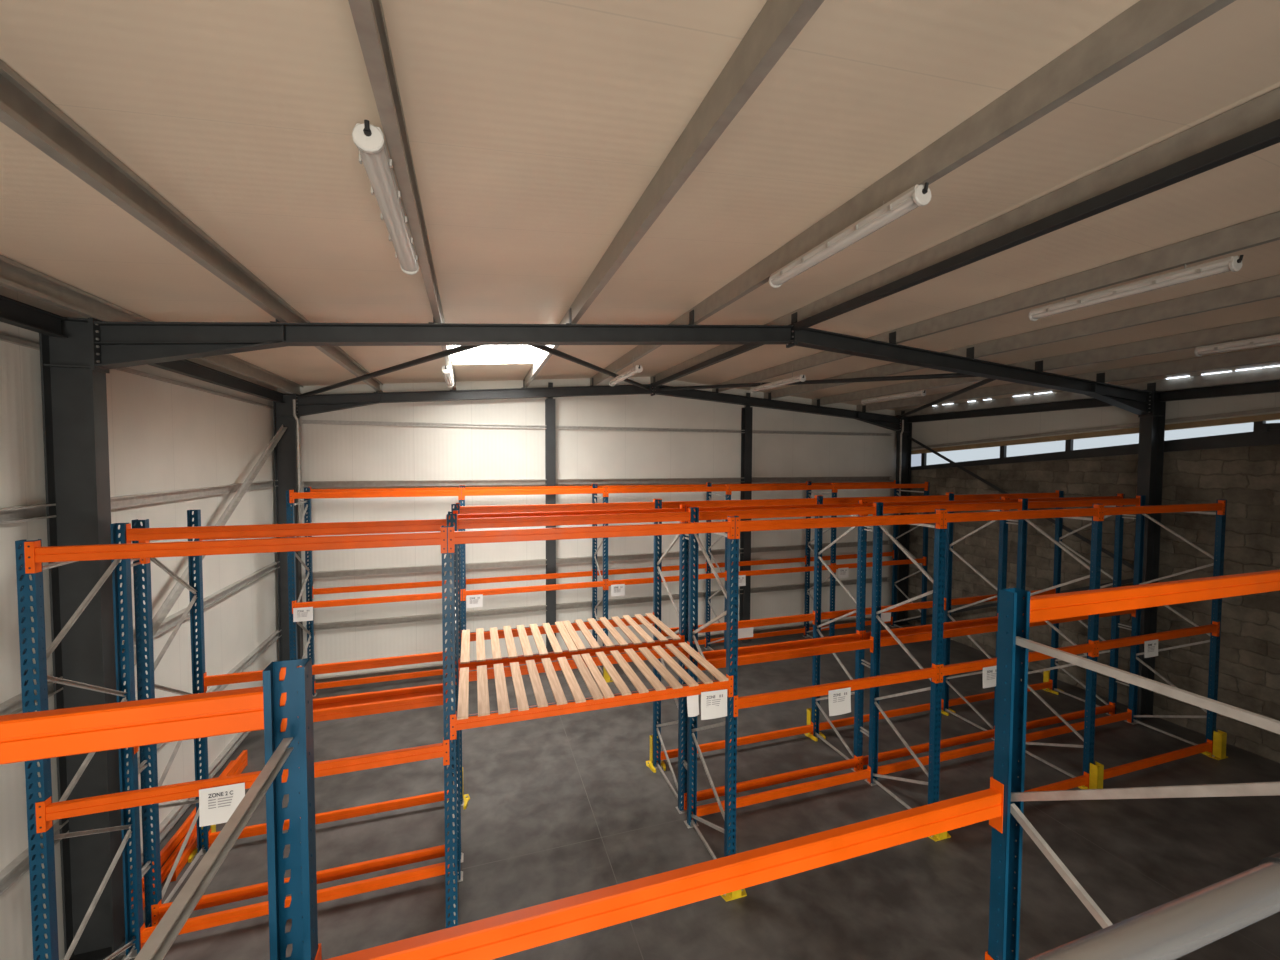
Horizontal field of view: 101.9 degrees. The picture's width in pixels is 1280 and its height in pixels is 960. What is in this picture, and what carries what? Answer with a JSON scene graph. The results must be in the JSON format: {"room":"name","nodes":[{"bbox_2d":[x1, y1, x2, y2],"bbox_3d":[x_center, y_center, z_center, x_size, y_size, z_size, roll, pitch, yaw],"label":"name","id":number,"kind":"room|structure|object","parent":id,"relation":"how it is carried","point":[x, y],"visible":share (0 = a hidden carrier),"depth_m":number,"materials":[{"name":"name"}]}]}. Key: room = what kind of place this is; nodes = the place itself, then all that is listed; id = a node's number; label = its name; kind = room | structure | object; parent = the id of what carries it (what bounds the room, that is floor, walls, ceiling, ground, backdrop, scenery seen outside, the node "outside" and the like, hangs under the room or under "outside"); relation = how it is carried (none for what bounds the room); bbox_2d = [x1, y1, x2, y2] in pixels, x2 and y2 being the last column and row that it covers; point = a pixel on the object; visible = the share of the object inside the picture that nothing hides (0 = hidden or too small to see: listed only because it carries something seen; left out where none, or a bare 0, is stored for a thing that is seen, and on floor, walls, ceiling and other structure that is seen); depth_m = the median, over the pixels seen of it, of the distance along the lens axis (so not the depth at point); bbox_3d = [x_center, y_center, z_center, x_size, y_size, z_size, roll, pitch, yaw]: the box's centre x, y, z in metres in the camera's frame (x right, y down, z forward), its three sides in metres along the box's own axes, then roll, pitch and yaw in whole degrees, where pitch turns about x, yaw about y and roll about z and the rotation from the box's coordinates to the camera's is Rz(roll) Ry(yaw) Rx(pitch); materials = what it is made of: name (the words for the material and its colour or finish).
{"room":"distribution center","nodes":[
{"label":"distribution center","id":0,"kind":"room"},
{"bbox_2d":[0,285,278,959],"bbox_3d":[-4.412,1.496,1.892,0.100,5.999,17.600,-1,2,-18],"label":"wall","id":1,"kind":"structure","parent":0,"point":[163,436],"depth_m":6.20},
{"bbox_2d":[0,504,55,524],"bbox_3d":[-4.372,0.370,2.018,0.075,0.120,5.400,-1,2,-18],"label":"wall rail","id":2,"kind":"object","parent":1,"relation":"attached to","point":[8,515],"visible":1,"depth_m":4.32,"materials":[{"name":"metal"}]},
{"bbox_2d":[0,676,62,715],"bbox_3d":[-4.377,1.919,2.078,0.075,0.120,5.400,-1,2,-18],"label":"wall rail","id":3,"kind":"object","parent":1,"relation":"attached to","point":[13,705],"visible":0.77,"depth_m":4.24,"materials":[{"name":"metal"}]},
{"bbox_2d":[0,820,68,895],"bbox_3d":[-4.381,3.238,2.129,0.075,0.120,5.400,-1,2,-18],"label":"wall rail","id":4,"kind":"object","parent":1,"relation":"attached to","point":[19,866],"visible":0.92,"depth_m":4.22,"materials":[{"name":"metal"}]},
{"bbox_2d":[0,334,272,408],"bbox_3d":[-4.333,-1.043,1.817,0.050,0.040,17.400,-1,2,-18],"label":"wall rail","id":5,"kind":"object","parent":1,"relation":"attached to","point":[5,338],"depth_m":6.11,"materials":[{"name":"metal"}]},
{"bbox_2d":[130,731,249,876],"bbox_3d":[-6.072,4.120,7.386,0.075,0.120,5.490,-1,2,-18],"label":"wall rail","id":6,"kind":"object","parent":1,"relation":"attached to","point":[177,812],"visible":0.42,"depth_m":6.83,"materials":[{"name":"metal"}]},
{"bbox_2d":[110,480,277,508],"bbox_3d":[-6.059,0.163,7.233,0.075,0.120,5.490,-1,2,-18],"label":"wall rail","id":7,"kind":"object","parent":1,"relation":"attached to","point":[124,501],"visible":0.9,"depth_m":6.58,"materials":[{"name":"metal"}]},
{"bbox_2d":[122,561,279,652],"bbox_3d":[-6.064,1.712,7.293,0.075,0.120,5.490,-1,2,-18],"label":"wall rail","id":8,"kind":"object","parent":1,"relation":"attached to","point":[171,621],"visible":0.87,"depth_m":7.63,"materials":[{"name":"metal"}]},
{"bbox_2d":[126,630,281,773],"bbox_3d":[-6.068,3.031,7.344,0.075,0.120,5.490,-1,2,-18],"label":"wall rail","id":9,"kind":"object","parent":1,"relation":"attached to","point":[240,667],"visible":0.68,"depth_m":8.52,"materials":[{"name":"metal"}]},
{"bbox_2d":[277,377,896,677],"bbox_3d":[0.242,0.804,12.574,15.540,6.585,0.100,-1,2,-18],"label":"wall","id":10,"kind":"structure","parent":0,"point":[328,452],"depth_m":11.80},
{"bbox_2d":[302,420,545,428],"bbox_3d":[-4.330,-1.163,10.925,4.820,0.075,0.075,-1,2,-18],"label":"wall rail","id":11,"kind":"object","parent":10,"relation":"attached to","point":[304,421],"visible":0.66,"depth_m":10.85,"materials":[{"name":"metal"}]},
{"bbox_2d":[303,479,546,486],"bbox_3d":[-4.334,0.064,10.972,4.820,0.120,0.075,-1,2,-18],"label":"wall rail","id":12,"kind":"object","parent":10,"relation":"attached to","point":[510,481],"visible":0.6,"depth_m":10.90,"materials":[{"name":"metal"}]},
{"bbox_2d":[305,559,546,578],"bbox_3d":[-4.339,1.873,11.042,4.820,0.120,0.075,-1,2,-18],"label":"wall rail","id":13,"kind":"object","parent":10,"relation":"attached to","point":[428,568],"visible":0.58,"depth_m":10.92,"materials":[{"name":"metal"}]},
{"bbox_2d":[306,605,546,630],"bbox_3d":[-4.343,2.922,11.082,4.820,0.120,0.075,-1,2,-18],"label":"wall rail","id":14,"kind":"object","parent":10,"relation":"attached to","point":[489,612],"visible":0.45,"depth_m":10.96,"materials":[{"name":"metal"}]},
{"bbox_2d":[315,653,537,682],"bbox_3d":[-4.346,4.021,11.125,4.820,0.120,0.075,-1,2,-18],"label":"wall rail","id":15,"kind":"object","parent":10,"relation":"attached to","point":[437,666],"visible":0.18,"depth_m":10.79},
{"bbox_2d":[556,478,740,484],"bbox_3d":[0.314,0.020,12.474,4.910,0.120,0.075,-1,2,-18],"label":"wall rail","id":16,"kind":"object","parent":10,"relation":"attached to","point":[629,480],"visible":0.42,"depth_m":12.43,"materials":[{"name":"metal"}]},
{"bbox_2d":[556,589,742,609],"bbox_3d":[0.305,2.878,12.585,4.910,0.120,0.075,-1,2,-18],"label":"wall rail","id":17,"kind":"object","parent":10,"relation":"attached to","point":[560,606],"visible":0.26,"depth_m":12.39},
{"bbox_2d":[556,548,743,563],"bbox_3d":[0.309,1.829,12.544,4.910,0.120,0.075,-1,2,-18],"label":"wall rail","id":18,"kind":"object","parent":10,"relation":"attached to","point":[717,551],"visible":0.55,"depth_m":12.35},
{"bbox_2d":[556,426,744,432],"bbox_3d":[0.318,-1.206,12.427,4.910,0.075,0.075,-1,2,-18],"label":"wall rail","id":19,"kind":"object","parent":10,"relation":"attached to","point":[557,427],"visible":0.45,"depth_m":12.37,"materials":[{"name":"metal"}]},
{"bbox_2d":[753,617,870,633],"bbox_3d":[4.855,3.934,14.099,4.620,0.120,0.075,-1,2,-18],"label":"wall rail","id":20,"kind":"object","parent":10,"relation":"attached to","point":[763,630],"visible":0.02,"depth_m":13.87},
{"bbox_2d":[750,577,888,592],"bbox_3d":[4.858,2.835,14.056,4.620,0.120,0.075,-1,2,-18],"label":"wall rail","id":21,"kind":"object","parent":10,"relation":"attached to","point":[884,579],"visible":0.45,"depth_m":13.85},
{"bbox_2d":[751,540,889,552],"bbox_3d":[4.862,1.786,14.016,4.620,0.120,0.075,-1,2,-18],"label":"wall rail","id":22,"kind":"object","parent":10,"relation":"attached to","point":[885,542],"visible":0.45,"depth_m":13.82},
{"bbox_2d":[752,476,890,481],"bbox_3d":[4.867,-0.023,13.946,4.620,0.120,0.075,-1,2,-18],"label":"wall rail","id":23,"kind":"object","parent":10,"relation":"attached to","point":[867,478],"visible":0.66,"depth_m":13.92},
{"bbox_2d":[752,430,891,435],"bbox_3d":[4.871,-1.249,13.898,4.620,0.075,0.075,-1,2,-18],"label":"wall rail","id":24,"kind":"object","parent":10,"relation":"attached to","point":[753,431],"visible":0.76,"depth_m":13.88,"materials":[{"name":"metal"}]},
{"bbox_2d":[0,0,1279,409],"bbox_3d":[2.920,-1.887,4.130,15.490,0.699,17.600,-1,2,-18],"label":"ceiling","id":25,"kind":"structure","parent":0,"point":[536,129],"depth_m":3.00,"materials":[{"name":"metal"}]},
{"bbox_2d":[348,0,456,389],"bbox_3d":[-1.291,-1.647,2.785,0.125,0.220,17.375,-1,2,-18],"label":"purlin","id":26,"kind":"object","parent":25,"relation":"attached to","point":[368,15],"visible":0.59,"depth_m":2.34,"materials":[{"name":"grey paint"}]},
{"bbox_2d":[352,120,418,274],"bbox_3d":[-1.434,-1.537,3.025,0.140,0.130,1.650,-1,2,-18],"label":"lamp","id":27,"kind":"object","parent":26,"relation":"hanging from","point":[370,140],"visible":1,"depth_m":2.69,"materials":[{"name":"grey plastic"}]},
{"bbox_2d":[441,365,453,386],"bbox_3d":[-3.164,-1.722,8.569,0.140,0.172,1.630,-1,2,-18],"label":"lamp","id":28,"kind":"object","parent":26,"relation":"hanging from","point":[446,370],"visible":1,"depth_m":8.32,"materials":[{"name":"grey plastic"}]},
{"bbox_2d":[450,345,540,361],"bbox_3d":[-2.221,-2.081,8.113,1.400,0.118,2.450,-1,2,-18],"label":"window","id":29,"kind":"structure","parent":25,"relation":"attached to","point":[486,352],"depth_m":8.64,"materials":[{"name":"glass"}]},
{"bbox_2d":[609,365,642,386],"bbox_3d":[-0.262,-1.879,8.950,0.140,0.313,1.680,-1,2,-18],"label":"lamp","id":30,"kind":"object","parent":25,"relation":"hanging from","point":[638,368],"visible":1,"depth_m":8.75,"materials":[{"name":"grey plastic"}]},
{"bbox_2d":[522,0,823,387],"bbox_3d":[0.089,-1.772,3.227,0.125,0.220,17.375,-1,2,-18],"label":"purlin","id":31,"kind":"object","parent":25,"relation":"attached to","point":[778,23],"visible":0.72,"depth_m":2.52,"materials":[{"name":"grey paint"}]},
{"bbox_2d":[590,0,1235,385],"bbox_3d":[1.526,-1.901,3.687,0.125,0.220,17.375,-1,2,-18],"label":"purlin","id":32,"kind":"object","parent":25,"relation":"attached to","point":[1145,26],"visible":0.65,"depth_m":2.66,"materials":[{"name":"grey paint"}]},
{"bbox_2d":[769,182,930,287],"bbox_3d":[1.446,-1.753,3.833,0.140,0.167,1.630,-1,2,-18],"label":"lamp","id":33,"kind":"object","parent":32,"relation":"hanging from","point":[917,195],"visible":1,"depth_m":3.57,"materials":[{"name":"grey plastic"}]},
{"bbox_2d":[712,211,1279,391],"bbox_3d":[4.466,-1.907,4.638,0.125,0.220,17.375,-1,2,-18],"label":"purlin","id":34,"kind":"object","parent":25,"relation":"attached to","point":[1265,229],"visible":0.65,"depth_m":5.06,"materials":[{"name":"grey paint"}]},
{"bbox_2d":[750,366,805,392],"bbox_3d":[2.568,-1.900,9.786,0.140,0.329,1.730,-1,2,-18],"label":"lamp","id":35,"kind":"object","parent":34,"relation":"hanging from","point":[802,378],"visible":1,"depth_m":9.59,"materials":[{"name":"grey plastic"}]},
{"bbox_2d":[1028,255,1243,320],"bbox_3d":[4.444,-1.757,4.797,0.140,0.179,1.600,-1,2,-18],"label":"lamp","id":36,"kind":"object","parent":34,"relation":"hanging from","point":[1233,263],"visible":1,"depth_m":4.60,"materials":[{"name":"grey plastic"}]},
{"bbox_2d":[764,275,1279,398],"bbox_3d":[5.855,-1.808,5.091,0.125,0.220,17.375,-1,2,-18],"label":"purlin","id":37,"kind":"object","parent":25,"relation":"attached to","point":[1269,287],"visible":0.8,"depth_m":6.18,"materials":[{"name":"grey paint"}]},
{"bbox_2d":[812,316,1279,405],"bbox_3d":[7.234,-1.709,5.541,0.125,0.220,17.375,-1,2,-18],"label":"purlin","id":38,"kind":"object","parent":25,"relation":"attached to","point":[1269,326],"visible":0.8,"depth_m":7.27,"materials":[{"name":"grey paint"}]},
{"bbox_2d":[861,390,925,404],"bbox_3d":[5.426,-1.789,11.188,0.140,0.156,1.730,-1,2,-18],"label":"lamp","id":39,"kind":"object","parent":38,"relation":"hanging from","point":[921,392],"visible":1,"depth_m":11.06,"materials":[{"name":"grey plastic"}]},
{"bbox_2d":[1194,334,1279,356],"bbox_3d":[7.144,-1.573,5.652,0.140,0.162,1.630,-1,2,-18],"label":"lamp","id":40,"kind":"object","parent":38,"relation":"hanging from","point":[1273,339],"visible":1,"depth_m":6.06,"materials":[{"name":"grey plastic"}]},
{"bbox_2d":[112,623,1279,959],"bbox_3d":[2.924,4.524,4.386,15.940,0.200,18.000,-1,2,-18],"label":"floor","id":41,"kind":"structure","parent":0,"point":[567,805],"depth_m":6.38,"materials":[{"name":"concrete"}]},
{"bbox_2d":[142,758,247,909],"bbox_3d":[-5.475,4.255,6.506,0.056,0.118,2.628,-1,2,-18],"label":"beam","id":42,"kind":"structure","parent":41,"relation":"on","point":[168,865],"depth_m":5.85,"materials":[{"name":"metal"}]},
{"bbox_2d":[142,750,246,890],"bbox_3d":[-5.523,4.133,6.549,0.055,0.118,2.508,0,2,-17],"label":"beam","id":43,"kind":"structure","parent":42,"relation":"on","point":[178,836],"depth_m":6.10,"materials":[{"name":"metal"}]},
{"bbox_2d":[545,382,555,651],"bbox_3d":[-2.005,0.984,11.662,0.260,6.283,0.255,-1,2,-18],"label":"post","id":44,"kind":"object","parent":41,"relation":"on","point":[550,431],"visible":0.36,"depth_m":11.56,"materials":[{"name":"metal"}]},
{"bbox_2d":[273,382,911,667],"bbox_3d":[0.297,0.923,12.228,15.210,6.375,0.260,-1,2,-18],"label":"frame","id":45,"kind":"object","parent":41,"relation":"on","point":[285,451],"visible":0.82,"depth_m":10.74,"materials":[{"name":"grey paint"}]},
{"bbox_2d":[123,424,286,681],"bbox_3d":[-5.868,0.571,7.311,0.070,3.041,5.324,-1,2,-18],"label":"brace","id":46,"kind":"object","parent":45,"relation":"attached to","point":[160,616],"visible":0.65,"depth_m":7.36,"materials":[{"name":"metal"}]},
{"bbox_2d":[293,399,301,536],"bbox_3d":[-6.503,-0.220,9.856,0.098,2.600,0.048,-1,2,-18],"label":"pipe","id":47,"kind":"object","parent":45,"relation":"attached to","point":[294,400],"visible":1,"depth_m":9.84,"materials":[{"name":"metal"}]},
{"bbox_2d":[300,345,483,397],"bbox_3d":[-3.968,-1.603,7.840,6.335,0.274,0.076,2,3,39],"label":"brace","id":48,"kind":"object","parent":45,"relation":"attached to","point":[458,349],"visible":0.66,"depth_m":7.41,"materials":[{"name":"grey paint"}]},
{"bbox_2d":[653,344,764,386],"bbox_3d":[1.153,-2.093,9.477,0.090,0.090,5.330,-1,2,-18],"label":"tie","id":49,"kind":"object","parent":45,"relation":"attached to","point":[744,348],"visible":0.58,"depth_m":9.15,"materials":[{"name":"grey paint"}]},
{"bbox_2d":[898,378,995,418],"bbox_3d":[6.394,-1.687,11.190,0.076,0.248,6.209,1,2,13],"label":"brace","id":50,"kind":"object","parent":45,"relation":"attached to","point":[987,380],"visible":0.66,"depth_m":10.30,"materials":[{"name":"grey paint"}]},
{"bbox_2d":[39,317,1165,959],"bbox_3d":[1.998,1.131,6.971,15.210,6.375,0.260,-1,2,-18],"label":"frame","id":51,"kind":"object","parent":41,"relation":"on","point":[74,368],"visible":0.95,"depth_m":4.79,"materials":[{"name":"grey paint"}]},
{"bbox_2d":[0,295,67,337],"bbox_3d":[-4.192,-1.218,1.945,0.100,0.170,5.370,-1,2,-18],"label":"beam","id":52,"kind":"structure","parent":51,"relation":"attached to","point":[13,312],"depth_m":4.18,"materials":[{"name":"metal"}]},
{"bbox_2d":[0,255,302,394],"bbox_3d":[-3.994,-1.403,1.920,0.125,0.220,17.375,-1,2,-18],"label":"purlin","id":53,"kind":"object","parent":51,"relation":"attached to","point":[16,276],"visible":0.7,"depth_m":4.47,"materials":[{"name":"grey paint"}]},
{"bbox_2d":[0,59,382,392],"bbox_3d":[-2.643,-1.525,2.353,0.125,0.220,17.375,-1,2,-18],"label":"purlin","id":54,"kind":"object","parent":51,"relation":"attached to","point":[23,109],"visible":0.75,"depth_m":2.76,"materials":[{"name":"grey paint"}]},
{"bbox_2d":[147,360,284,402],"bbox_3d":[-5.900,-1.427,7.222,0.100,0.170,5.330,-1,2,-18],"label":"beam","id":55,"kind":"structure","parent":51,"relation":"attached to","point":[188,368],"depth_m":7.26,"materials":[{"name":"metal"}]},
{"bbox_2d":[529,345,649,389],"bbox_3d":[-0.608,-1.863,8.917,0.076,0.334,6.325,1,2,15],"label":"brace","id":56,"kind":"object","parent":51,"relation":"attached to","point":[545,348],"visible":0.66,"depth_m":7.78,"materials":[{"name":"grey paint"}]},
{"bbox_2d":[660,373,977,390],"bbox_3d":[3.041,-1.889,10.096,6.474,0.350,0.076,2,3,37],"label":"brace","id":57,"kind":"object","parent":51,"relation":"attached to","point":[948,375],"visible":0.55,"depth_m":9.55,"materials":[{"name":"grey paint"}]},
{"bbox_2d":[650,87,1279,383],"bbox_3d":[2.925,-2.017,4.135,0.125,0.220,17.375,-1,2,-18],"label":"purlin","id":58,"kind":"object","parent":51,"relation":"attached to","point":[1264,109],"visible":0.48,"depth_m":3.71,"materials":[{"name":"grey paint"}]},
{"bbox_2d":[907,398,1112,422],"bbox_3d":[8.211,-1.560,11.782,0.100,0.170,5.330,-1,2,-18],"label":"beam","id":59,"kind":"structure","parent":51,"relation":"attached to","point":[1083,403],"depth_m":11.49,"materials":[{"name":"metal"}]},
{"bbox_2d":[903,578,1132,621],"bbox_3d":[8.197,2.862,11.953,0.070,2.394,5.318,-1,2,-18],"label":"brace","id":60,"kind":"object","parent":51,"relation":"attached to","point":[1131,579],"visible":0.45,"depth_m":11.98,"materials":[{"name":"grey paint"}]},
{"bbox_2d":[907,436,1133,569],"bbox_3d":[8.205,0.214,11.851,0.070,2.693,5.321,-1,2,-18],"label":"brace","id":61,"kind":"object","parent":51,"relation":"attached to","point":[1081,537],"visible":0.65,"depth_m":11.90,"materials":[{"name":"grey paint"}]},
{"bbox_2d":[794,119,1279,330],"bbox_3d":[2.868,-1.883,4.177,0.090,0.090,5.420,-1,2,-18],"label":"roof purlin","id":62,"kind":"object","parent":51,"relation":"attached to","point":[1267,135],"visible":1,"depth_m":3.53,"materials":[{"name":"grey paint"}]},
{"bbox_2d":[856,346,1279,411],"bbox_3d":[8.613,-1.610,5.992,0.125,0.220,17.375,-1,2,-18],"label":"purlin","id":63,"kind":"object","parent":51,"relation":"attached to","point":[1270,354],"visible":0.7,"depth_m":8.29,"materials":[{"name":"grey paint"}]},
{"bbox_2d":[895,366,1279,417],"bbox_3d":[9.869,-1.521,6.402,0.125,0.220,17.375,-1,2,-18],"label":"purlin","id":64,"kind":"object","parent":51,"relation":"attached to","point":[1271,373],"visible":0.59,"depth_m":9.22,"materials":[{"name":"grey paint"}]},
{"bbox_2d":[1159,380,1279,401],"bbox_3d":[9.918,-1.351,6.506,0.100,0.170,5.370,-1,2,-18],"label":"beam","id":65,"kind":"structure","parent":51,"relation":"attached to","point":[1265,386],"depth_m":8.32,"materials":[{"name":"metal"}]},
{"bbox_2d":[286,480,929,696],"bbox_3d":[0.491,2.111,11.675,14.213,4.045,1.152,-1,2,-18],"label":"rack","id":66,"kind":"object","parent":41,"relation":"on","point":[461,491],"visible":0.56,"depth_m":10.90,"materials":[{"name":"metal"}]},
{"bbox_2d":[293,607,312,621],"bbox_3d":[-5.865,2.340,9.046,0.300,0.240,0.013,-1,2,-18],"label":"paper sign","id":67,"kind":"object","parent":66,"relation":"hanging from","point":[305,613],"visible":1,"depth_m":9.05,"materials":[{"name":"white"}]},
{"bbox_2d":[466,594,482,607],"bbox_3d":[-3.158,2.315,9.921,0.300,0.240,0.013,-1,2,-18],"label":"paper sign","id":68,"kind":"object","parent":66,"relation":"hanging from","point":[472,601],"visible":1,"depth_m":9.92,"materials":[{"name":"white"}]},
{"bbox_2d":[15,495,1226,959],"bbox_3d":[2.115,2.339,6.495,14.150,3.998,1.349,-1,2,-18],"label":"rack","id":69,"kind":"object","parent":41,"relation":"on","point":[41,812],"visible":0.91,"depth_m":5.42,"materials":[{"name":"metal"}]},
{"bbox_2d":[199,783,244,826],"bbox_3d":[-3.276,2.546,4.073,0.300,0.290,0.013,-1,2,-18],"label":"paper sign","id":70,"kind":"object","parent":69,"relation":"hanging from","point":[217,805],"visible":0.99,"depth_m":4.07,"materials":[{"name":"white"}]},
{"bbox_2d":[208,796,232,808],"bbox_3d":[-3.284,2.527,4.068,0.162,0.070,0.001,-1,2,-18],"label":"print","id":71,"kind":"object","parent":70,"relation":"attached to","point":[214,802],"depth_m":4.07,"materials":[{"name":"grey"}]},
{"bbox_2d":[457,654,602,719],"bbox_3d":[-1.157,2.081,5.331,1.330,0.023,1.164,-1,2,-18],"label":"deck","id":72,"kind":"object","parent":69,"relation":"on","point":[482,680],"visible":1,"depth_m":5.22,"materials":[{"name":"brown wood"}]},
{"bbox_2d":[581,642,728,698],"bbox_3d":[0.117,2.069,5.748,1.331,0.023,1.170,-1,2,-18],"label":"deck","id":73,"kind":"object","parent":69,"relation":"on","point":[649,675],"visible":1,"depth_m":5.65,"materials":[{"name":"brown wood"}]},
{"bbox_2d":[687,695,698,716],"bbox_3d":[0.553,2.327,5.363,0.130,0.210,0.051,-1,2,-18],"label":"paper sign","id":74,"kind":"object","parent":69,"relation":"hanging from","point":[692,701],"visible":0.91,"depth_m":5.37,"materials":[{"name":"white"}]},
{"bbox_2d":[701,689,726,719],"bbox_3d":[0.770,2.321,5.367,0.300,0.280,0.026,1,2,-18],"label":"paper sign","id":75,"kind":"object","parent":69,"relation":"hanging from","point":[713,703],"visible":1,"depth_m":5.37,"materials":[{"name":"white"}]},
{"bbox_2d":[709,694,722,705],"bbox_3d":[0.772,2.283,5.371,0.186,0.116,0.001,1,2,-18],"label":"print","id":76,"kind":"object","parent":75,"relation":"attached to","point":[714,699],"depth_m":5.38,"materials":[{"name":"grey"}]},
{"bbox_2d":[828,687,850,715],"bbox_3d":[2.257,2.499,5.853,0.300,0.280,0.031,-1,2,-18],"label":"paper sign","id":77,"kind":"object","parent":69,"relation":"attached to","point":[839,700],"visible":1,"depth_m":5.86,"materials":[{"name":"white"}]},
{"bbox_2d":[983,666,996,687],"bbox_3d":[4.455,2.488,6.573,0.310,0.260,0.013,-1,2,-18],"label":"paper sign","id":78,"kind":"object","parent":69,"relation":"hanging from","point":[989,673],"visible":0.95,"depth_m":6.56,"materials":[{"name":"white"}]},
{"bbox_2d":[1144,639,1157,657],"bbox_3d":[7.416,2.445,7.529,0.310,0.240,0.013,-1,2,-18],"label":"paper sign","id":79,"kind":"object","parent":69,"relation":"hanging from","point":[1150,647],"visible":1,"depth_m":7.53,"materials":[{"name":"white"}]},
{"bbox_2d":[132,490,1124,927],"bbox_3d":[1.740,2.288,7.655,14.150,4.010,1.161,-1,2,-18],"label":"rack","id":80,"kind":"object","parent":41,"relation":"on","point":[155,911],"visible":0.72,"depth_m":7.02,"materials":[{"name":"metal"}]},
{"bbox_2d":[169,833,196,881],"bbox_3d":[-5.328,4.261,6.359,0.055,0.118,1.558,-1,2,-20],"label":"beam","id":81,"kind":"structure","parent":80,"relation":"attached to","point":[192,845],"depth_m":5.86,"materials":[{"name":"metal"}]},
{"bbox_2d":[460,622,577,663],"bbox_3d":[-1.560,2.031,6.583,1.333,0.023,1.178,-1,2,-18],"label":"deck","id":82,"kind":"object","parent":80,"relation":"on","point":[465,643],"visible":1,"depth_m":6.47,"materials":[{"name":"brown wood"}]},
{"bbox_2d":[562,613,680,650],"bbox_3d":[-0.286,2.019,6.993,1.330,0.023,1.167,-1,2,-18],"label":"deck","id":83,"kind":"object","parent":80,"relation":"on","point":[602,635],"visible":0.99,"depth_m":6.89,"materials":[{"name":"brown wood"}]},
{"bbox_2d":[0,569,1279,959],"bbox_3d":[0.492,2.527,1.511,8.630,3.998,1.160,-1,2,-18],"label":"rack","id":84,"kind":"object","parent":41,"relation":"on","point":[285,714],"visible":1,"depth_m":1.73,"materials":[{"name":"metal"}]},
{"bbox_2d":[646,735,665,772],"bbox_3d":[0.249,4.085,7.775,0.290,0.400,0.300,-1,2,-18],"label":"guard","id":85,"kind":"object","parent":41,"relation":"on","point":[649,764],"visible":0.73,"depth_m":7.82,"materials":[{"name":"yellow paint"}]},
{"bbox_2d":[720,888,746,901],"bbox_3d":[0.964,4.172,5.565,0.290,0.400,0.300,-1,2,-18],"label":"guard","id":86,"kind":"object","parent":41,"relation":"on","point":[740,893],"visible":0.38,"depth_m":5.43,"materials":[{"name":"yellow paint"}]},
{"bbox_2d":[739,393,752,640],"bbox_3d":[2.686,0.948,13.178,0.260,6.267,0.255,-1,2,-18],"label":"post","id":87,"kind":"object","parent":41,"relation":"on","point":[747,412],"visible":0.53,"depth_m":13.14,"materials":[{"name":"metal"}]},
{"bbox_2d":[1078,761,1103,789],"bbox_3d":[6.285,4.122,7.285,0.290,0.400,0.300,-1,2,-18],"label":"guard","id":88,"kind":"object","parent":41,"relation":"on","point":[1096,774],"visible":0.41,"depth_m":7.16,"materials":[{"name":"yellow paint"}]},
{"bbox_2d":[1202,730,1227,759],"bbox_3d":[8.954,4.097,8.147,0.290,0.400,0.300,-1,2,-18],"label":"guard","id":89,"kind":"object","parent":41,"relation":"on","point":[1220,737],"visible":0.82,"depth_m":8.02,"materials":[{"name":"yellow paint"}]},
{"bbox_3d":[1.436,3.200,0.202,5.600,2.760,1.900,-1,2,-18],"label":"platform","id":90,"kind":"object","parent":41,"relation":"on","visible":0},
{"bbox_2d":[1027,852,1279,959],"bbox_3d":[1.165,1.250,0.984,5.208,1.056,0.072,-1,2,-18],"label":"handrail","id":91,"kind":"object","parent":90,"relation":"on","point":[1174,929],"visible":1,"depth_m":0.87,"materials":[{"name":"metal"}]},
{"bbox_2d":[907,380,1279,762],"bbox_3d":[10.231,1.354,6.625,0.200,6.008,17.400,-1,2,-18],"label":"wall","id":92,"kind":"structure","parent":0,"point":[1247,477],"depth_m":9.20,"materials":[{"name":"brick"}]},
{"bbox_2d":[926,446,999,464],"bbox_3d":[8.121,-0.584,13.114,0.010,0.509,2.116,-1,2,-18],"label":"window","id":93,"kind":"structure","parent":92,"relation":"in","point":[990,452],"depth_m":13.01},
{"bbox_2d":[1006,440,1064,456],"bbox_3d":[8.677,-0.667,11.390,0.010,0.394,1.299,-1,2,-18],"label":"window","id":94,"kind":"structure","parent":92,"relation":"in","point":[1054,446],"depth_m":11.39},
{"bbox_2d":[911,430,1279,470],"bbox_3d":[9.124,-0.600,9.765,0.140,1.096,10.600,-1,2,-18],"label":"beam","id":95,"kind":"structure","parent":92,"relation":"on","point":[1270,437],"depth_m":9.54,"materials":[{"name":"metal"}]},
{"bbox_2d":[911,413,1279,454],"bbox_3d":[10.195,-0.790,6.528,0.130,0.821,17.400,-1,2,-18],"label":"trim","id":96,"kind":"structure","parent":92,"relation":"attached to","point":[1276,416],"depth_m":10.02,"materials":[{"name":"metal"}]},
{"bbox_2d":[912,407,1279,449],"bbox_3d":[10.138,-0.900,6.505,0.050,0.779,17.400,-1,2,-18],"label":"trim","id":97,"kind":"structure","parent":92,"relation":"attached to","point":[1274,409],"depth_m":9.92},
{"bbox_2d":[1073,433,1138,449],"bbox_3d":[9.114,-0.731,10.038,0.010,0.354,1.335,-1,2,-18],"label":"window","id":98,"kind":"structure","parent":92,"relation":"in","point":[1107,441],"depth_m":10.13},
{"bbox_2d":[1164,422,1253,440],"bbox_3d":[9.531,-0.795,8.744,0.010,0.302,1.178,-1,2,-18],"label":"window","id":99,"kind":"structure","parent":92,"relation":"in","point":[1243,427],"depth_m":8.71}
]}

